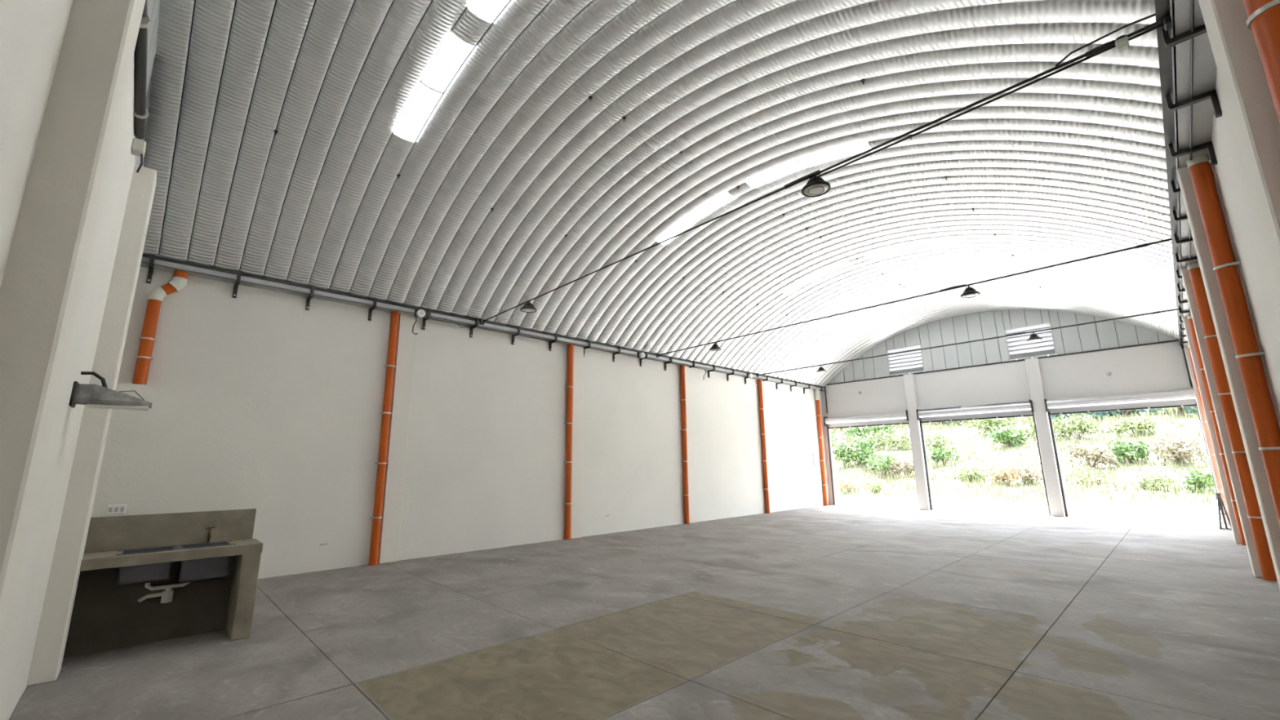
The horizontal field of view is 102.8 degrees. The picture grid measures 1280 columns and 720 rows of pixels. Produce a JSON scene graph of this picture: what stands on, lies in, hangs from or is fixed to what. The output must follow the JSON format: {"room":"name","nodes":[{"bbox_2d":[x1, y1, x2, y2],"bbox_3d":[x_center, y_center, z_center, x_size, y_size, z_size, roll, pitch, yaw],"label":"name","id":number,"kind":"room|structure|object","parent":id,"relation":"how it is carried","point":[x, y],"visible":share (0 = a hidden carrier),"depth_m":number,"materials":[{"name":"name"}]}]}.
{"room":"empty warehouse","nodes":[
{"label":"empty warehouse","id":0,"kind":"room"},
{"bbox_2d":[0,0,159,719],"bbox_3d":[-3.720,-0.995,3.440,0.413,6.909,11.305,10,-16,-43],"label":"wall","id":1,"kind":"structure","parent":0,"point":[75,206],"depth_m":2.04,"materials":[{"name":"paint"}]},
{"bbox_2d":[68,371,151,410],"bbox_3d":[-4.035,0.240,3.927,0.434,0.271,0.182,10,-16,-43],"label":"wall light","id":2,"kind":"object","parent":1,"relation":"attached to","point":[93,396],"visible":1,"depth_m":3.84,"materials":[{"name":"metal"}]},
{"bbox_2d":[131,137,146,173],"bbox_3d":[-4.530,-1.829,4.604,0.092,0.292,0.119,10,-16,-43],"label":"junction box","id":3,"kind":"object","parent":1,"relation":"attached to","point":[138,146],"visible":1,"depth_m":4.59,"materials":[{"name":"white plastic"}]},
{"bbox_2d":[133,0,150,139],"bbox_3d":[-3.738,-2.236,3.817,0.105,0.150,2.243,10,-16,-43],"label":"conduit","id":4,"kind":"object","parent":1,"relation":"attached to","point":[140,112],"visible":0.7,"depth_m":3.96,"materials":[{"name":"metal"}]},
{"bbox_2d":[143,67,152,141],"bbox_3d":[-6.338,-2.995,6.494,0.115,0.782,2.240,10,-16,-43],"label":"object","id":5,"kind":"structure","parent":1,"relation":"in","point":[148,91],"depth_m":6.11,"materials":[{"name":"metal"}]},
{"bbox_2d":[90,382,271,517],"bbox_3d":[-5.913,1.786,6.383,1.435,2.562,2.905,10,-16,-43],"label":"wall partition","id":6,"kind":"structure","parent":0,"point":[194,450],"depth_m":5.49,"materials":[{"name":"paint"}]},
{"bbox_2d":[105,504,126,515],"bbox_3d":[-5.203,1.486,5.074,0.140,0.091,0.021,10,-16,-43],"label":"socket plate","id":7,"kind":"object","parent":6,"relation":"attached to","point":[117,508],"visible":1,"depth_m":5.07,"materials":[{"name":"white plastic"}]},
{"bbox_2d":[117,266,829,578],"bbox_3d":[0.107,2.287,14.245,21.280,4.746,0.252,10,-16,-43],"label":"wall","id":8,"kind":"structure","parent":0,"point":[476,455],"depth_m":10.51,"materials":[{"name":"paint"}]},
{"bbox_2d":[132,270,187,384],"bbox_3d":[-7.126,0.908,7.320,0.413,4.690,0.178,10,-16,-43],"label":"drainpipe","id":9,"kind":"object","parent":8,"relation":"attached to","point":[155,296],"visible":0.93,"depth_m":7.50,"materials":[{"name":"orange plastic"}]},
{"bbox_2d":[318,541,328,547],"bbox_3d":[-5.366,3.127,8.659,0.140,0.091,0.021,10,-16,-43],"label":"socket plate","id":10,"kind":"object","parent":8,"relation":"attached to","point":[325,544],"visible":1,"depth_m":8.65,"materials":[{"name":"white plastic"}]},
{"bbox_2d":[368,311,399,565],"bbox_3d":[-4.763,1.339,9.537,0.189,4.683,0.160,10,-16,-43],"label":"drainpipe","id":11,"kind":"object","parent":8,"relation":"attached to","point":[377,517],"visible":1,"depth_m":9.45,"materials":[{"name":"orange plastic"}]},
{"bbox_2d":[368,562,377,565],"bbox_3d":[-4.734,3.615,9.068,0.157,0.035,0.157,10,-16,-43],"label":"pipe","id":12,"kind":"object","parent":11,"relation":"attached to","point":[370,563],"depth_m":9.01,"materials":[{"name":"orange plastic"}]},
{"bbox_2d":[140,253,824,393],"bbox_3d":[0.190,-0.040,14.579,21.175,0.434,0.290,10,-16,-43],"label":"gutter","id":13,"kind":"object","parent":8,"relation":"attached to","point":[151,263],"visible":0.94,"depth_m":9.89,"materials":[{"name":"metal"}]},
{"bbox_2d":[414,309,427,318],"bbox_3d":[-4.329,-0.918,10.133,0.231,0.159,0.133,10,-16,-43],"label":"junction box","id":14,"kind":"object","parent":13,"relation":"attached to","point":[421,313],"visible":1,"depth_m":10.08,"materials":[{"name":"white plastic"}]},
{"bbox_2d":[412,316,417,334],"bbox_3d":[-4.418,-0.687,10.061,0.113,0.389,0.031,10,-16,-43],"label":"cable","id":15,"kind":"object","parent":14,"relation":"hanging from","point":[416,317],"visible":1,"depth_m":10.04,"materials":[{"name":"black plastic"}]},
{"bbox_2d":[637,351,644,358],"bbox_3d":[0.061,-0.129,14.228,0.231,0.159,0.133,10,-16,-43],"label":"junction box","id":16,"kind":"object","parent":13,"relation":"attached to","point":[642,355],"visible":1,"depth_m":14.17,"materials":[{"name":"white plastic"}]},
{"bbox_2d":[746,373,752,377],"bbox_3d":[3.842,0.550,17.755,0.231,0.159,0.133,10,-16,-43],"label":"junction box","id":17,"kind":"object","parent":13,"relation":"attached to","point":[748,375],"visible":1,"depth_m":17.69,"materials":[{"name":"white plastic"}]},
{"bbox_2d":[562,343,573,539],"bbox_3d":[-1.717,1.886,12.377,0.189,4.683,0.160,10,-16,-43],"label":"drainpipe","id":18,"kind":"object","parent":8,"relation":"attached to","point":[568,462],"visible":0.98,"depth_m":12.30,"materials":[{"name":"orange plastic"}]},
{"bbox_2d":[679,364,689,524],"bbox_3d":[1.328,2.433,15.217,0.189,4.683,0.160,10,-16,-43],"label":"drainpipe","id":19,"kind":"object","parent":8,"relation":"attached to","point":[682,400],"visible":1,"depth_m":15.13,"materials":[{"name":"orange plastic"}]},
{"bbox_2d":[757,378,769,513],"bbox_3d":[4.373,2.980,18.058,0.189,4.683,0.160,10,-16,-43],"label":"drainpipe","id":20,"kind":"object","parent":8,"relation":"attached to","point":[761,409],"visible":0.99,"depth_m":17.98,"materials":[{"name":"orange plastic"}]},
{"bbox_2d":[813,453,817,467],"bbox_3d":[7.030,4.033,20.487,0.245,0.595,0.052,10,-16,-43],"label":"panel","id":21,"kind":"object","parent":8,"relation":"attached to","point":[815,458],"visible":1,"depth_m":20.44,"materials":[{"name":"metal"}]},
{"bbox_2d":[814,389,828,505],"bbox_3d":[7.416,3.518,20.855,0.252,4.683,0.231,10,-16,-43],"label":"drainpipe","id":22,"kind":"object","parent":8,"relation":"attached to","point":[817,391],"visible":1,"depth_m":20.84,"materials":[{"name":"orange plastic"}]},
{"bbox_2d":[8,504,1279,719],"bbox_3d":[3.981,3.833,9.873,21.455,0.281,11.375,10,-16,-43],"label":"floor","id":23,"kind":"structure","parent":0,"point":[830,611],"depth_m":5.10,"materials":[{"name":"grey concrete"}]},
{"bbox_2d":[63,508,262,657],"bbox_3d":[-4.710,2.172,5.048,1.466,1.239,0.595,10,-16,-43],"label":"sink counter","id":24,"kind":"object","parent":23,"relation":"on","point":[105,616],"depth_m":5.15,"materials":[{"name":"grey concrete"}]},
{"bbox_2d":[84,508,256,553],"bbox_3d":[-4.896,1.766,5.304,1.438,0.336,0.024,10,-16,-43],"label":"backsplash","id":25,"kind":"structure","parent":24,"relation":"attached to","point":[113,533],"depth_m":5.28,"materials":[{"name":"grey concrete"}]},
{"bbox_2d":[79,538,262,571],"bbox_3d":[-4.699,1.929,5.082,1.466,0.091,0.553,10,-16,-43],"label":"countertop","id":26,"kind":"structure","parent":24,"relation":"on","point":[100,560],"depth_m":4.89,"materials":[{"name":"grey concrete"}]},
{"bbox_2d":[114,540,235,586],"bbox_3d":[-4.665,2.052,5.133,0.882,0.330,0.364,10,-16,-43],"label":"double sink","id":27,"kind":"object","parent":24,"relation":"in","point":[211,568],"visible":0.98,"depth_m":5.06,"materials":[{"name":"silver metal"}]},
{"bbox_2d":[137,582,190,603],"bbox_3d":[-4.784,2.296,5.128,0.409,0.259,0.135,5,-13,-25],"label":"trap","id":28,"kind":"object","parent":27,"relation":"attached to","point":[166,595],"visible":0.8,"depth_m":5.09,"materials":[{"name":"grey plastic"}]},
{"bbox_2d":[160,586,173,603],"bbox_3d":[-4.748,2.358,5.133,0.087,0.140,0.085,10,-16,-43],"label":"trap","id":29,"kind":"object","parent":28,"relation":"on","point":[166,595],"depth_m":5.11,"materials":[{"name":"grey plastic"}]},
{"bbox_2d":[205,525,215,542],"bbox_3d":[-4.597,1.874,5.457,0.084,0.178,0.120,10,-16,-43],"label":"faucet","id":30,"kind":"object","parent":24,"relation":"on","point":[209,535],"visible":1,"depth_m":5.48,"materials":[{"name":"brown metal"}]},
{"bbox_2d":[1215,493,1231,529],"bbox_3d":[14.190,3.664,12.410,0.588,0.838,0.195,7,-14,-33],"label":"folding stand","id":31,"kind":"object","parent":23,"relation":"on","point":[1220,504],"visible":0.9,"depth_m":12.41,"materials":[{"name":"metal"}]},
{"bbox_2d":[142,0,1182,388],"bbox_3d":[3.773,-2.013,10.929,21.570,2.096,10.643,10,-16,-43],"label":"ceiling","id":32,"kind":"structure","parent":0,"point":[484,159],"depth_m":7.70,"materials":[{"name":"metal"}]},
{"bbox_2d":[479,14,1172,324],"bbox_3d":[0.179,-1.574,7.356,0.305,0.258,10.591,10,-16,-43],"label":"lamp","id":33,"kind":"object","parent":32,"relation":"attached to","point":[815,186],"depth_m":5.44,"materials":[{"name":"black metal"}]},
{"bbox_2d":[806,175,825,183],"bbox_3d":[1.912,-1.948,5.571,0.220,0.091,0.224,10,-16,-43],"label":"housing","id":34,"kind":"object","parent":33,"relation":"in","point":[815,178],"depth_m":5.52,"materials":[{"name":"black plastic"}]},
{"bbox_2d":[808,22,1164,180],"bbox_3d":[2.833,-2.206,4.664,0.021,0.038,2.800,10,-16,-43],"label":"cable","id":35,"kind":"object","parent":33,"relation":"attached to","point":[1162,24],"visible":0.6,"depth_m":4.39,"materials":[{"name":"black plastic"}]},
{"bbox_2d":[1054,13,1155,66],"bbox_3d":[3.548,-2.441,3.881,0.027,0.074,0.634,10,-16,-42],"label":"cable","id":36,"kind":"object","parent":33,"relation":"attached to","point":[1153,15],"visible":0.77,"depth_m":3.89,"materials":[{"name":"black plastic"}]},
{"bbox_2d":[1115,35,1129,52],"bbox_3d":[3.598,-2.360,3.812,0.070,0.091,0.070,10,-16,-43],"label":"junction box","id":37,"kind":"object","parent":33,"relation":"attached to","point":[1122,42],"visible":1,"depth_m":3.79,"materials":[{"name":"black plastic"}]},
{"bbox_2d":[655,238,1179,357],"bbox_3d":[4.112,-0.874,11.027,0.305,0.272,10.591,10,-16,-43],"label":"lamp","id":38,"kind":"object","parent":32,"relation":"attached to","point":[969,292],"depth_m":9.20,"materials":[{"name":"black metal"}]},
{"bbox_2d":[962,287,976,293],"bbox_3d":[5.913,-1.257,9.170,0.220,0.091,0.224,10,-16,-43],"label":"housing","id":39,"kind":"object","parent":38,"relation":"in","point":[966,290],"depth_m":9.11,"materials":[{"name":"black plastic"}]},
{"bbox_2d":[755,308,1182,377],"bbox_3d":[7.792,-0.193,14.455,0.305,0.286,10.591,10,-16,-43],"label":"lamp","id":40,"kind":"object","parent":32,"relation":"attached to","point":[1033,338],"depth_m":12.86,"materials":[{"name":"black metal"}]},
{"bbox_2d":[820,309,1193,516],"bbox_3d":[11.454,1.697,17.602,0.441,6.839,11.025,10,-16,-43],"label":"wall","id":41,"kind":"structure","parent":0,"point":[1108,357],"depth_m":17.15,"materials":[{"name":"paint"}]},
{"bbox_2d":[824,386,827,413],"bbox_3d":[7.822,1.644,21.479,0.039,1.176,0.039,4,-12,-21],"label":"conduit","id":42,"kind":"object","parent":41,"relation":"attached to","point":[824,386],"visible":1,"depth_m":21.46,"materials":[{"name":"metal"}]},
{"bbox_2d":[823,409,919,509],"bbox_3d":[8.859,3.858,19.766,0.322,3.542,3.262,10,-16,-43],"label":"door","id":43,"kind":"structure","parent":41,"relation":"in","point":[901,417],"depth_m":20.15,"materials":[{"name":"metal"}]},
{"bbox_2d":[827,418,908,427],"bbox_3d":[8.919,2.440,20.134,0.021,0.280,3.185,10,-16,-43],"label":"roller shutter","id":44,"kind":"object","parent":43,"relation":"hanging from","point":[903,421],"depth_m":20.00,"materials":[{"name":"metal"}]},
{"bbox_2d":[886,344,924,375],"bbox_3d":[10.146,0.007,19.511,0.140,1.011,1.232,10,-16,-43],"label":"window","id":45,"kind":"structure","parent":41,"relation":"in","point":[909,362],"depth_m":19.48,"materials":[{"name":"metal"}]},
{"bbox_2d":[915,399,1050,515],"bbox_3d":[11.380,3.272,17.176,0.322,3.584,3.416,10,-16,-43],"label":"door","id":46,"kind":"structure","parent":41,"relation":"in","point":[1015,408],"depth_m":17.36,"materials":[{"name":"metal"}]},
{"bbox_2d":[920,410,1032,422],"bbox_3d":[11.441,1.874,17.541,0.021,0.280,3.339,10,-16,-43],"label":"roller shutter","id":47,"kind":"object","parent":46,"relation":"hanging from","point":[1022,413],"depth_m":17.39,"materials":[{"name":"metal"}]},
{"bbox_2d":[1004,322,1056,359],"bbox_3d":[12.807,-0.611,16.777,0.140,1.054,1.232,10,-16,-43],"label":"window","id":48,"kind":"structure","parent":41,"relation":"in","point":[1018,347],"depth_m":16.75,"materials":[{"name":"metal"}]},
{"bbox_2d":[1044,388,1224,524],"bbox_3d":[13.898,2.728,14.581,0.322,3.542,3.255,10,-16,-43],"label":"door","id":49,"kind":"structure","parent":41,"relation":"in","point":[1181,397],"depth_m":14.85,"materials":[{"name":"metal"}]},
{"bbox_2d":[1048,399,1196,413],"bbox_3d":[13.959,1.309,14.949,0.021,0.280,3.178,10,-16,-43],"label":"roller shutter","id":50,"kind":"object","parent":49,"relation":"hanging from","point":[1188,402],"depth_m":14.75,"materials":[{"name":"metal"}]},
{"bbox_2d":[1182,344,1192,386],"bbox_3d":[15.034,0.095,14.046,0.039,1.316,0.039,4,-12,-21],"label":"conduit","id":51,"kind":"object","parent":41,"relation":"attached to","point":[1184,353],"visible":0.6,"depth_m":14.02,"materials":[{"name":"metal"}]},
{"bbox_2d":[1177,0,1279,590],"bbox_3d":[7.666,0.592,6.469,21.280,4.746,0.406,10,-16,-43],"label":"wall","id":52,"kind":"structure","parent":0,"point":[1246,138],"depth_m":4.36,"materials":[{"name":"paint"}]},
{"bbox_2d":[1154,0,1222,349],"bbox_3d":[7.545,-1.690,7.012,21.175,0.434,0.315,10,-16,-43],"label":"gutter","id":53,"kind":"object","parent":52,"relation":"attached to","point":[1194,68],"visible":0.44,"depth_m":4.39,"materials":[{"name":"metal"}]},
{"bbox_2d":[1186,344,1230,525],"bbox_3d":[14.848,1.860,13.254,0.189,4.683,0.171,10,-16,-43],"label":"drainpipe","id":54,"kind":"object","parent":52,"relation":"attached to","point":[1188,346],"visible":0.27,"depth_m":13.29,"materials":[{"name":"orange plastic"}]},
{"bbox_2d":[1186,314,1246,545],"bbox_3d":[11.803,1.313,10.414,0.189,4.683,0.171,10,-16,-43],"label":"drainpipe","id":55,"kind":"object","parent":52,"relation":"attached to","point":[1189,317],"visible":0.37,"depth_m":10.38,"materials":[{"name":"orange plastic"}]},
{"bbox_2d":[1186,262,1277,581],"bbox_3d":[8.758,0.766,7.573,0.189,4.683,0.171,10,-16,-43],"label":"drainpipe","id":56,"kind":"object","parent":52,"relation":"attached to","point":[1262,548],"visible":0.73,"depth_m":7.50,"materials":[{"name":"orange plastic"}]},
{"bbox_2d":[1262,576,1277,581],"bbox_3d":[8.782,3.043,7.109,0.157,0.035,0.157,10,-16,-43],"label":"socket","id":57,"kind":"object","parent":56,"relation":"attached to","point":[1267,578],"depth_m":7.07,"materials":[{"name":"orange plastic"}]},
{"bbox_2d":[1186,153,1279,526],"bbox_3d":[5.712,0.219,4.733,0.189,4.683,0.171,10,-16,-43],"label":"drainpipe","id":58,"kind":"object","parent":52,"relation":"attached to","point":[1248,356],"visible":0.99,"depth_m":4.82,"materials":[{"name":"orange plastic"}]},
{"bbox_2d":[1242,0,1279,123],"bbox_3d":[2.667,-0.328,1.893,0.189,4.683,0.171,10,-16,-43],"label":"drainpipe","id":59,"kind":"object","parent":52,"relation":"attached to","point":[1264,15],"visible":1,"depth_m":2.10,"materials":[{"name":"orange plastic"}]},
{"label":"outside","id":60,"kind":"structure","parent":0,"visible":0},
{"bbox_2d":[835,496,1223,522],"bbox_3d":[-3.026,4.118,10.731,53.200,0.238,84.000,10,-16,-43],"label":"ground","id":61,"kind":"structure","parent":60,"point":[1210,514],"depth_m":18.38,"materials":[{"name":"white concrete"}]},
{"bbox_2d":[830,406,1217,506],"bbox_3d":[23.189,7.770,50.237,56.000,7.935,77.000,10,-16,-43],"label":"hillside","id":62,"kind":"structure","parent":61,"relation":"on","point":[1117,494],"depth_m":25.68,"materials":[{"name":"green plant"}]},
{"bbox_2d":[830,430,837,454],"bbox_3d":[12.582,5.675,34.351,1.160,2.372,1.561,10,-16,-43],"label":"shrub","id":63,"kind":"object","parent":62,"relation":"on","point":[833,438],"visible":0.09,"depth_m":34.03,"materials":[{"name":"green plant"}]},
{"bbox_2d":[840,480,857,492],"bbox_3d":[10.959,6.669,26.839,0.816,0.694,0.944,10,-16,-43],"label":"dry shrub","id":64,"kind":"object","parent":62,"relation":"on","point":[847,485],"visible":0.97,"depth_m":26.79,"materials":[{"name":"brown plant"}]},
{"bbox_2d":[832,433,875,466],"bbox_3d":[13.320,5.543,31.443,2.207,2.010,2.750,10,-16,-43],"label":"shrub","id":65,"kind":"object","parent":62,"relation":"on","point":[863,448],"visible":0.95,"depth_m":31.07,"materials":[{"name":"green plant"}]},
{"bbox_2d":[840,425,895,445],"bbox_3d":[16.302,5.234,36.411,3.523,1.903,3.002,-8,-14,31],"label":"shrub","id":66,"kind":"object","parent":62,"relation":"on","point":[858,431],"visible":0.57,"depth_m":35.95,"materials":[{"name":"green plant"}]},
{"bbox_2d":[844,430,893,448],"bbox_3d":[15.395,5.531,34.654,3.250,1.551,2.173,-1,-12,3],"label":"shrub","id":67,"kind":"object","parent":62,"relation":"on","point":[876,441],"visible":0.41,"depth_m":34.22,"materials":[{"name":"green plant"}]},
{"bbox_2d":[862,480,887,492],"bbox_3d":[12.035,6.535,26.257,0.798,0.655,1.293,5,-13,-26],"label":"dry shrub","id":68,"kind":"object","parent":62,"relation":"on","point":[879,483],"visible":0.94,"depth_m":26.05,"materials":[{"name":"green plant"}]},
{"bbox_2d":[865,453,902,475],"bbox_3d":[13.838,5.915,28.762,1.701,1.416,2.388,-1,-12,1],"label":"shrub","id":69,"kind":"object","parent":62,"relation":"on","point":[881,461],"visible":0.9,"depth_m":28.40,"materials":[{"name":"green plant"}]},
{"bbox_2d":[880,429,911,450],"bbox_3d":[16.763,5.203,33.239,2.083,1.494,1.911,-6,-13,25],"label":"shrub","id":70,"kind":"object","parent":62,"relation":"on","point":[892,442],"visible":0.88,"depth_m":33.07,"materials":[{"name":"green plant"}]},
{"bbox_2d":[886,458,914,475],"bbox_3d":[14.376,5.843,27.632,1.174,0.985,1.947,10,-16,-43],"label":"dry shrub","id":71,"kind":"object","parent":62,"relation":"on","point":[906,464],"visible":0.81,"depth_m":27.65,"materials":[{"name":"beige plant"}]},
{"bbox_2d":[924,432,955,448],"bbox_3d":[18.732,5.127,31.993,1.951,1.224,1.787,10,-16,-43],"label":"shrub","id":72,"kind":"object","parent":62,"relation":"on","point":[937,441],"visible":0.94,"depth_m":31.85,"materials":[{"name":"green plant"}]},
{"bbox_2d":[926,444,960,465],"bbox_3d":[16.579,5.224,28.012,1.128,1.164,1.736,3,-12,-18],"label":"shrub","id":73,"kind":"object","parent":62,"relation":"on","point":[938,453],"visible":1,"depth_m":27.86,"materials":[{"name":"green plant"}]},
{"bbox_2d":[929,420,967,425],"bbox_3d":[24.103,3.990,42.399,4.948,3.485,5.962,0,-12,-2],"label":"tree","id":74,"kind":"object","parent":62,"relation":"on","point":[957,422],"visible":0.02,"depth_m":40.49,"materials":[{"name":"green plant"}]},
{"bbox_2d":[957,464,991,482],"bbox_3d":[16.329,5.603,25.046,1.484,0.944,1.143,-4,-12,13],"label":"shrub","id":75,"kind":"object","parent":62,"relation":"on","point":[970,471],"visible":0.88,"depth_m":24.90,"materials":[{"name":"green plant"}]},
{"bbox_2d":[965,417,1024,434],"bbox_3d":[22.720,3.998,32.678,2.447,1.495,3.021,10,-16,-43],"label":"shrub","id":76,"kind":"object","parent":62,"relation":"on","point":[992,423],"visible":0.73,"depth_m":32.52,"materials":[{"name":"green plant"}]},
{"bbox_2d":[987,466,1019,485],"bbox_3d":[17.180,5.536,24.097,1.096,0.944,1.315,10,-16,-43],"label":"dry shrub","id":77,"kind":"object","parent":62,"relation":"on","point":[999,477],"visible":0.98,"depth_m":24.03,"materials":[{"name":"brown plant"}]},
{"bbox_2d":[986,426,1027,446],"bbox_3d":[21.541,4.546,29.990,1.894,1.257,2.037,10,-16,-43],"label":"shrub","id":78,"kind":"object","parent":62,"relation":"on","point":[1008,436],"visible":0.98,"depth_m":29.69,"materials":[{"name":"green plant"}]},
{"bbox_2d":[1010,466,1043,484],"bbox_3d":[17.966,5.356,23.634,1.350,0.893,1.438,10,-16,-43],"label":"dry shrub","id":79,"kind":"object","parent":62,"relation":"on","point":[1026,473],"visible":0.91,"depth_m":23.46,"materials":[{"name":"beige plant"}]},
{"bbox_2d":[1018,417,1066,438],"bbox_3d":[23.525,4.065,30.022,2.182,1.429,2.304,10,-16,-43],"label":"shrub","id":80,"kind":"object","parent":62,"relation":"on","point":[1056,427],"visible":0.43,"depth_m":29.73,"materials":[{"name":"green plant"}]},
{"bbox_2d":[1051,413,1083,422],"bbox_3d":[28.648,3.360,34.998,3.286,2.703,3.897,10,-16,-43],"label":"tree","id":81,"kind":"object","parent":62,"relation":"on","point":[1054,416],"visible":0.03,"depth_m":34.15,"materials":[{"name":"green plant"}]},
{"bbox_2d":[1053,413,1100,439],"bbox_3d":[25.015,3.780,29.460,1.826,1.763,2.332,3,-12,-18],"label":"shrub","id":82,"kind":"object","parent":62,"relation":"on","point":[1079,425],"visible":0.9,"depth_m":29.11,"materials":[{"name":"green plant"}]},
{"bbox_2d":[1063,442,1118,467],"bbox_3d":[21.341,4.529,24.246,1.650,1.240,2.070,3,-12,-18],"label":"dry shrub","id":83,"kind":"object","parent":62,"relation":"on","point":[1095,455],"visible":0.97,"depth_m":23.89,"materials":[{"name":"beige plant"}]},
{"bbox_2d":[1065,464,1123,484],"bbox_3d":[19.701,5.001,22.142,1.712,0.928,1.939,10,-16,-43],"label":"dry shrub","id":84,"kind":"object","parent":62,"relation":"on","point":[1083,472],"visible":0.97,"depth_m":22.09,"materials":[{"name":"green plant"}]},
{"bbox_2d":[1084,408,1162,420],"bbox_3d":[31.596,2.763,33.755,4.154,2.552,4.717,10,-16,-43],"label":"tree","id":85,"kind":"object","parent":62,"relation":"on","point":[1122,413],"visible":0.11,"depth_m":33.69,"materials":[{"name":"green plant"}]},
{"bbox_2d":[1106,438,1152,462],"bbox_3d":[23.174,4.327,24.201,1.428,1.256,1.602,10,-16,-43],"label":"shrub","id":86,"kind":"object","parent":62,"relation":"on","point":[1122,450],"visible":0.98,"depth_m":24.00,"materials":[{"name":"green plant"}]},
{"bbox_2d":[1105,413,1159,435],"bbox_3d":[26.712,3.605,27.757,2.071,1.181,2.224,10,-16,-43],"label":"shrub","id":87,"kind":"object","parent":62,"relation":"on","point":[1144,424],"visible":0.95,"depth_m":27.53,"materials":[{"name":"green plant"}]},
{"bbox_2d":[1137,474,1179,490],"bbox_3d":[21.158,5.040,20.842,1.108,0.762,1.238,10,-16,-43],"label":"shrub","id":88,"kind":"object","parent":62,"relation":"on","point":[1153,482],"visible":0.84,"depth_m":20.79,"materials":[{"name":"green plant"}]},
{"bbox_2d":[1151,435,1206,463],"bbox_3d":[23.963,4.030,22.739,1.785,1.306,1.743,10,-16,-43],"label":"dry shrub","id":89,"kind":"object","parent":62,"relation":"on","point":[1180,449],"visible":0.99,"depth_m":22.50,"materials":[{"name":"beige plant"}]},
{"bbox_2d":[1177,406,1198,416],"bbox_3d":[33.931,2.011,31.382,4.398,3.012,3.420,10,-16,-43],"label":"tree","id":90,"kind":"object","parent":62,"relation":"on","point":[1188,409],"visible":0.06,"depth_m":31.23,"materials":[{"name":"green plant"}]},
{"bbox_2d":[1178,468,1214,493],"bbox_3d":[22.042,4.769,20.070,1.093,0.988,1.151,10,-16,-43],"label":"shrub","id":91,"kind":"object","parent":62,"relation":"on","point":[1204,477],"visible":0.87,"depth_m":19.98,"materials":[{"name":"green plant"}]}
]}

